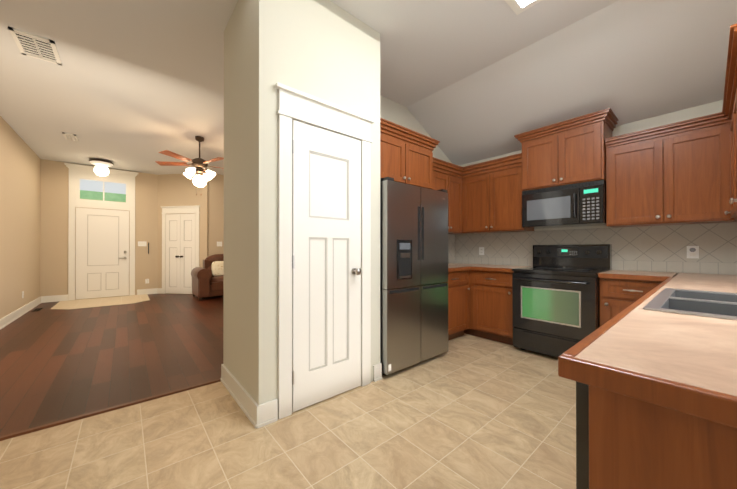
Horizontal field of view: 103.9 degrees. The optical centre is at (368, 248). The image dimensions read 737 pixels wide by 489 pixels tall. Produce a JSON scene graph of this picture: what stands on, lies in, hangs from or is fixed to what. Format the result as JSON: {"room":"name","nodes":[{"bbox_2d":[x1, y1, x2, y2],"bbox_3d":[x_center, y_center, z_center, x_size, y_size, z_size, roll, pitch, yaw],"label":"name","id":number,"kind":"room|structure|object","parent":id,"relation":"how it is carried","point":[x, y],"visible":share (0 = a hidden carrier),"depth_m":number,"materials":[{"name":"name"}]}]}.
{"room":"kitchen","nodes":[
{"label":"kitchen","id":0,"kind":"room"},
{"bbox_2d":[0,116,40,318],"bbox_3d":[-3.898,-0.503,2.405,0.120,3.300,9.850,0,0,-40],"label":"wall","id":1,"kind":"structure","parent":0,"point":[20,190],"depth_m":4.84,"materials":[{"name":"beige paint"}]},
{"bbox_2d":[0,296,41,329],"bbox_3d":[-3.843,1.080,2.446,0.025,0.135,9.610,0,0,-40],"label":"baseboard","id":2,"kind":"structure","parent":1,"relation":"attached to","point":[9,318],"depth_m":4.80,"materials":[{"name":"white wood"}]},
{"bbox_2d":[40,159,157,299],"bbox_3d":[-6.228,-0.489,6.806,2.010,3.300,0.120,0,0,-40],"label":"wall","id":3,"kind":"structure","parent":0,"point":[54,228],"depth_m":6.34,"materials":[{"name":"beige paint"}]},
{"bbox_2d":[42,295,67,302],"bbox_3d":[-6.781,1.092,6.239,0.380,0.135,0.025,0,0,-40],"label":"baseboard","id":4,"kind":"structure","parent":3,"relation":"attached to","point":[56,298],"depth_m":6.23,"materials":[{"name":"white"}]},
{"bbox_2d":[64,163,137,299],"bbox_3d":[-6.178,-0.351,6.720,1.265,3.025,0.074,0,0,-40],"label":"door frame","id":5,"kind":"structure","parent":3,"relation":"attached to","point":[77,172],"depth_m":6.64,"materials":[{"name":"white wood"}]},
{"bbox_2d":[75,207,128,298],"bbox_3d":[-6.184,0.120,6.720,0.923,2.058,0.064,0,0,-40],"label":"front door","id":6,"kind":"structure","parent":3,"relation":"in","point":[102,252],"depth_m":6.72,"materials":[{"name":"white wood"}]},
{"bbox_2d":[80,179,125,201],"bbox_3d":[-6.200,-1.334,6.749,0.795,0.450,0.004,0,0,-40],"label":"window","id":7,"kind":"structure","parent":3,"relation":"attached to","point":[93,190],"depth_m":6.73,"materials":[{"name":"clear glass"}]},
{"bbox_2d":[138,241,146,245],"bbox_3d":[-5.655,-0.107,7.204,0.170,0.120,0.009,0,0,-40],"label":"light switch","id":8,"kind":"object","parent":3,"relation":"attached to","point":[142,243],"visible":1,"depth_m":7.21,"materials":[{"name":"white plastic"}]},
{"bbox_2d":[137,288,157,294],"bbox_3d":[-5.570,1.095,7.262,0.410,0.135,0.024,0,0,-40],"label":"baseboard","id":9,"kind":"structure","parent":3,"relation":"attached to","point":[140,291],"depth_m":7.25,"materials":[{"name":"white"}]},
{"bbox_2d":[0,294,222,435],"bbox_3d":[-2.943,1.182,5.481,5.720,0.050,6.680,0,0,-40],"label":"floor","id":10,"kind":"structure","parent":0,"point":[58,364],"depth_m":3.08,"materials":[{"name":"brown wood"}]},
{"bbox_2d":[51,294,149,308],"bbox_3d":[-5.713,1.155,6.254,1.510,0.001,1.380,0,0,-40],"label":"pad","id":11,"kind":"object","parent":10,"relation":"on","point":[92,302],"visible":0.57,"depth_m":6.18,"materials":[{"name":"tile"}]},
{"bbox_2d":[0,378,220,440],"bbox_3d":[-2.043,1.140,1.867,2.025,0.011,0.060,0,0,-40],"label":"threshold strip","id":12,"kind":"object","parent":10,"relation":"on","point":[46,426],"depth_m":2.00,"materials":[{"name":"brown wood"}]},
{"bbox_2d":[191,254,223,300],"bbox_3d":[-3.254,0.653,7.235,1.970,1.020,0.862,0,0,-40],"label":"sofa","id":13,"kind":"object","parent":10,"relation":"on","point":[208,279],"visible":0.46,"depth_m":6.61,"materials":[{"name":"brown leather"}]},
{"bbox_2d":[211,261,223,275],"bbox_3d":[-3.577,0.502,6.990,0.420,0.376,0.193,0,0,-40],"label":"pillow","id":14,"kind":"object","parent":13,"relation":"on","point":[217,267],"depth_m":6.89,"materials":[{"name":"beige fabric"}]},
{"bbox_2d":[157,173,208,293],"bbox_3d":[-4.740,-0.487,7.356,1.482,3.300,0.120,0,0,10],"label":"wall","id":15,"kind":"structure","parent":0,"point":[176,189],"depth_m":7.28,"materials":[{"name":"beige paint"}]},
{"bbox_2d":[157,205,199,293],"bbox_3d":[-4.754,0.050,7.273,1.362,2.225,0.043,0,0,10],"label":"door frame","id":16,"kind":"structure","parent":15,"relation":"attached to","point":[177,210],"depth_m":7.31,"materials":[{"name":"white wood"}]},
{"bbox_2d":[166,213,194,293],"bbox_3d":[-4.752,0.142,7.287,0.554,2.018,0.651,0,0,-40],"label":"closet door","id":17,"kind":"structure","parent":15,"relation":"in","point":[180,247],"depth_m":7.28,"materials":[{"name":"white wood"}]},
{"bbox_2d":[209,174,223,255],"bbox_3d":[-3.388,-0.485,7.847,1.910,3.300,0.120,0,0,-40],"label":"wall","id":18,"kind":"structure","parent":0,"point":[216,208],"depth_m":7.35,"materials":[{"name":"beige paint"}]},
{"bbox_2d":[0,333,575,488],"bbox_3d":[0.319,1.169,1.626,5.720,0.050,3.420,0,0,-40],"label":"floor","id":19,"kind":"structure","parent":0,"point":[466,411],"depth_m":1.72,"materials":[{"name":"beige tile"}]},
{"bbox_2d":[380,177,447,374],"bbox_3d":[0.258,0.262,3.094,0.910,1.775,0.804,0,0,-40],"label":"fridge","id":20,"kind":"object","parent":19,"relation":"on","point":[413,274],"visible":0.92,"depth_m":2.72,"materials":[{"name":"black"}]},
{"bbox_2d":[380,23,736,488],"bbox_3d":[1.102,-0.106,2.358,3.344,2.505,3.080,0,0,-40],"label":"kitchen cabinets","id":21,"kind":"object","parent":19,"relation":"on","point":[649,365],"visible":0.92,"depth_m":2.49,"materials":[{"name":"brown wood"}]},
{"bbox_2d":[380,118,439,188],"bbox_3d":[0.217,-0.930,3.196,0.993,0.560,0.662,0,0,-40],"label":"cabinet","id":22,"kind":"object","parent":21,"relation":"in","point":[406,155],"depth_m":2.96,"materials":[{"name":"brown wood"}]},
{"bbox_2d":[448,266,469,271],"bbox_3d":[0.831,0.258,3.714,0.685,0.043,0.656,0,0,-40],"label":"countertop","id":23,"kind":"structure","parent":21,"relation":"on","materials":[{"name":"brown wood"}]},
{"bbox_2d":[448,263,677,281],"bbox_3d":[1.919,0.257,3.471,0.656,0.043,2.433,0,0,-40],"label":"countertop","id":24,"kind":"structure","parent":21,"relation":"on","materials":[{"name":"beige laminate"}]},
{"bbox_2d":[576,381,588,488],"bbox_3d":[0.870,0.707,0.597,0.570,0.868,0.595,0,0,-40],"label":"dishwasher","id":25,"kind":"object","parent":21,"relation":"in","point":[582,390],"depth_m":0.63,"materials":[{"name":"black"}]},
{"bbox_2d":[643,288,736,319],"bbox_3d":[1.526,0.183,1.128,0.851,0.465,0.569,0,0,-40],"label":"sink","id":26,"kind":"object","parent":21,"relation":"in","point":[697,303],"depth_m":1.24,"materials":[{"name":"silver metal"}]},
{"bbox_2d":[512,244,611,357],"bbox_3d":[2.098,0.554,3.158,0.749,1.190,0.758,0,0,-40],"label":"range","id":27,"kind":"object","parent":19,"relation":"on","point":[556,299],"visible":0.94,"depth_m":3.02,"materials":[{"name":"black metal"}]},
{"bbox_2d":[223,0,379,412],"bbox_3d":[-0.583,-0.503,2.538,1.065,3.300,0.870,0,0,-40],"label":"wall","id":28,"kind":"structure","parent":0,"point":[327,50],"depth_m":2.10,"materials":[{"name":"white paint"}]},
{"bbox_2d":[220,364,264,428],"bbox_3d":[-0.984,1.079,2.176,0.040,0.135,0.895,0,0,-40],"label":"baseboard","id":29,"kind":"structure","parent":28,"relation":"attached to","point":[261,415],"depth_m":2.02,"materials":[{"name":"white wood"}]},
{"bbox_2d":[275,82,374,419],"bbox_3d":[-0.288,0.026,2.186,0.857,2.240,0.043,0,0,-40],"label":"door frame","id":30,"kind":"structure","parent":28,"relation":"attached to","point":[298,105],"depth_m":1.99,"materials":[{"name":"white wood"}]},
{"bbox_2d":[292,120,361,411],"bbox_3d":[-0.276,0.123,2.165,0.607,2.023,0.090,0,0,-40],"label":"pantry door","id":31,"kind":"structure","parent":30,"relation":"attached to","point":[326,264],"depth_m":2.17,"materials":[{"name":"white wood"}]},
{"bbox_2d":[0,0,618,174],"bbox_3d":[-1.792,-1.947,4.192,5.640,0.100,9.850,0,0,-40],"label":"ceiling","id":32,"kind":"structure","parent":0,"point":[133,85],"depth_m":2.95,"materials":[{"name":"white paint"}]},
{"bbox_2d":[8,26,61,65],"bbox_3d":[-3.131,-1.895,2.725,0.270,0.013,0.440,0,0,-40],"label":"ceiling vent","id":33,"kind":"object","parent":32,"relation":"in","point":[35,46],"visible":0.98,"depth_m":2.70,"materials":[{"name":"white metal"}]},
{"bbox_2d":[62,132,78,141],"bbox_3d":[-5.064,-1.887,4.901,0.160,0.013,0.360,0,0,-40],"label":"ceiling vent","id":34,"kind":"object","parent":32,"relation":"in","point":[68,136],"visible":1,"depth_m":4.89,"materials":[{"name":"white metal"}]},
{"bbox_2d":[89,159,113,166],"bbox_3d":[-5.756,-1.814,6.214,0.400,0.151,0.400,0,0,-40],"label":"dome ceiling light","id":35,"kind":"object","parent":32,"relation":"attached to","point":[100,163],"visible":1,"depth_m":6.12,"materials":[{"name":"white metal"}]},
{"bbox_2d":[155,136,223,194],"bbox_3d":[-2.857,-1.392,4.959,1.274,1.003,1.340,0,0,-40],"label":"ceiling fan","id":36,"kind":"object","parent":32,"relation":"hanging from","point":[199,165],"visible":1,"depth_m":4.86,"materials":[{"name":"brown wood"}]},
{"bbox_2d":[505,0,541,14],"bbox_3d":[0.924,-1.894,1.610,1.350,0.021,0.740,0,0,-40],"label":"recessed light","id":37,"kind":"object","parent":32,"relation":"in","point":[518,6],"visible":1,"depth_m":2.23,"materials":[{"name":"white"}]},
{"bbox_2d":[380,95,450,263],"bbox_3d":[0.463,-0.498,3.915,2.310,3.300,0.120,0,0,-40],"label":"wall","id":38,"kind":"structure","parent":0,"point":[396,113],"depth_m":3.83,"materials":[{"name":"white paint"}]},
{"bbox_2d":[448,234,454,262],"bbox_3d":[0.860,0.009,4.163,1.358,0.457,0.009,0,0,-40],"label":"backsplash","id":39,"kind":"structure","parent":38,"relation":"attached to","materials":[{"name":"beige tile"}]},
{"bbox_2d":[407,0,736,165],"bbox_3d":[2.028,-1.625,3.068,1.260,0.752,3.200,0,0,-40],"label":"ceiling","id":40,"kind":"structure","parent":0,"point":[628,61],"depth_m":2.73,"materials":[{"name":"white paint"}]},
{"bbox_2d":[459,100,722,274],"bbox_3d":[2.425,-0.500,3.478,0.120,3.300,3.320,0,0,-40],"label":"wall","id":41,"kind":"structure","parent":0,"point":[688,113],"depth_m":2.88,"materials":[{"name":"white paint"}]},
{"bbox_2d":[479,247,483,254],"bbox_3d":[1.669,0.043,4.252,0.008,0.115,0.075,0,0,-40],"label":"electrical outlet","id":42,"kind":"object","parent":41,"relation":"attached to","point":[481,250],"visible":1,"depth_m":4.25,"materials":[{"name":"white plastic"}]},
{"bbox_2d":[522,180,605,228],"bbox_3d":[2.223,-0.466,3.275,0.445,0.432,0.770,0,0,-40],"label":"microwave","id":43,"kind":"object","parent":41,"relation":"attached to","point":[578,205],"visible":1,"depth_m":3.11,"materials":[{"name":"black metal"}]},
{"bbox_2d":[455,222,736,274],"bbox_3d":[2.374,0.007,3.434,0.009,0.457,3.080,0,0,-40],"label":"backsplash","id":44,"kind":"structure","parent":41,"relation":"attached to","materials":[{"name":"beige tile"}]},
{"bbox_2d":[687,246,698,258],"bbox_3d":[2.995,0.038,2.662,0.037,0.115,0.075,0,0,-40],"label":"electrical outlet","id":45,"kind":"object","parent":41,"relation":"attached to","point":[692,251],"visible":1,"depth_m":2.66,"materials":[{"name":"white plastic"}]}
]}

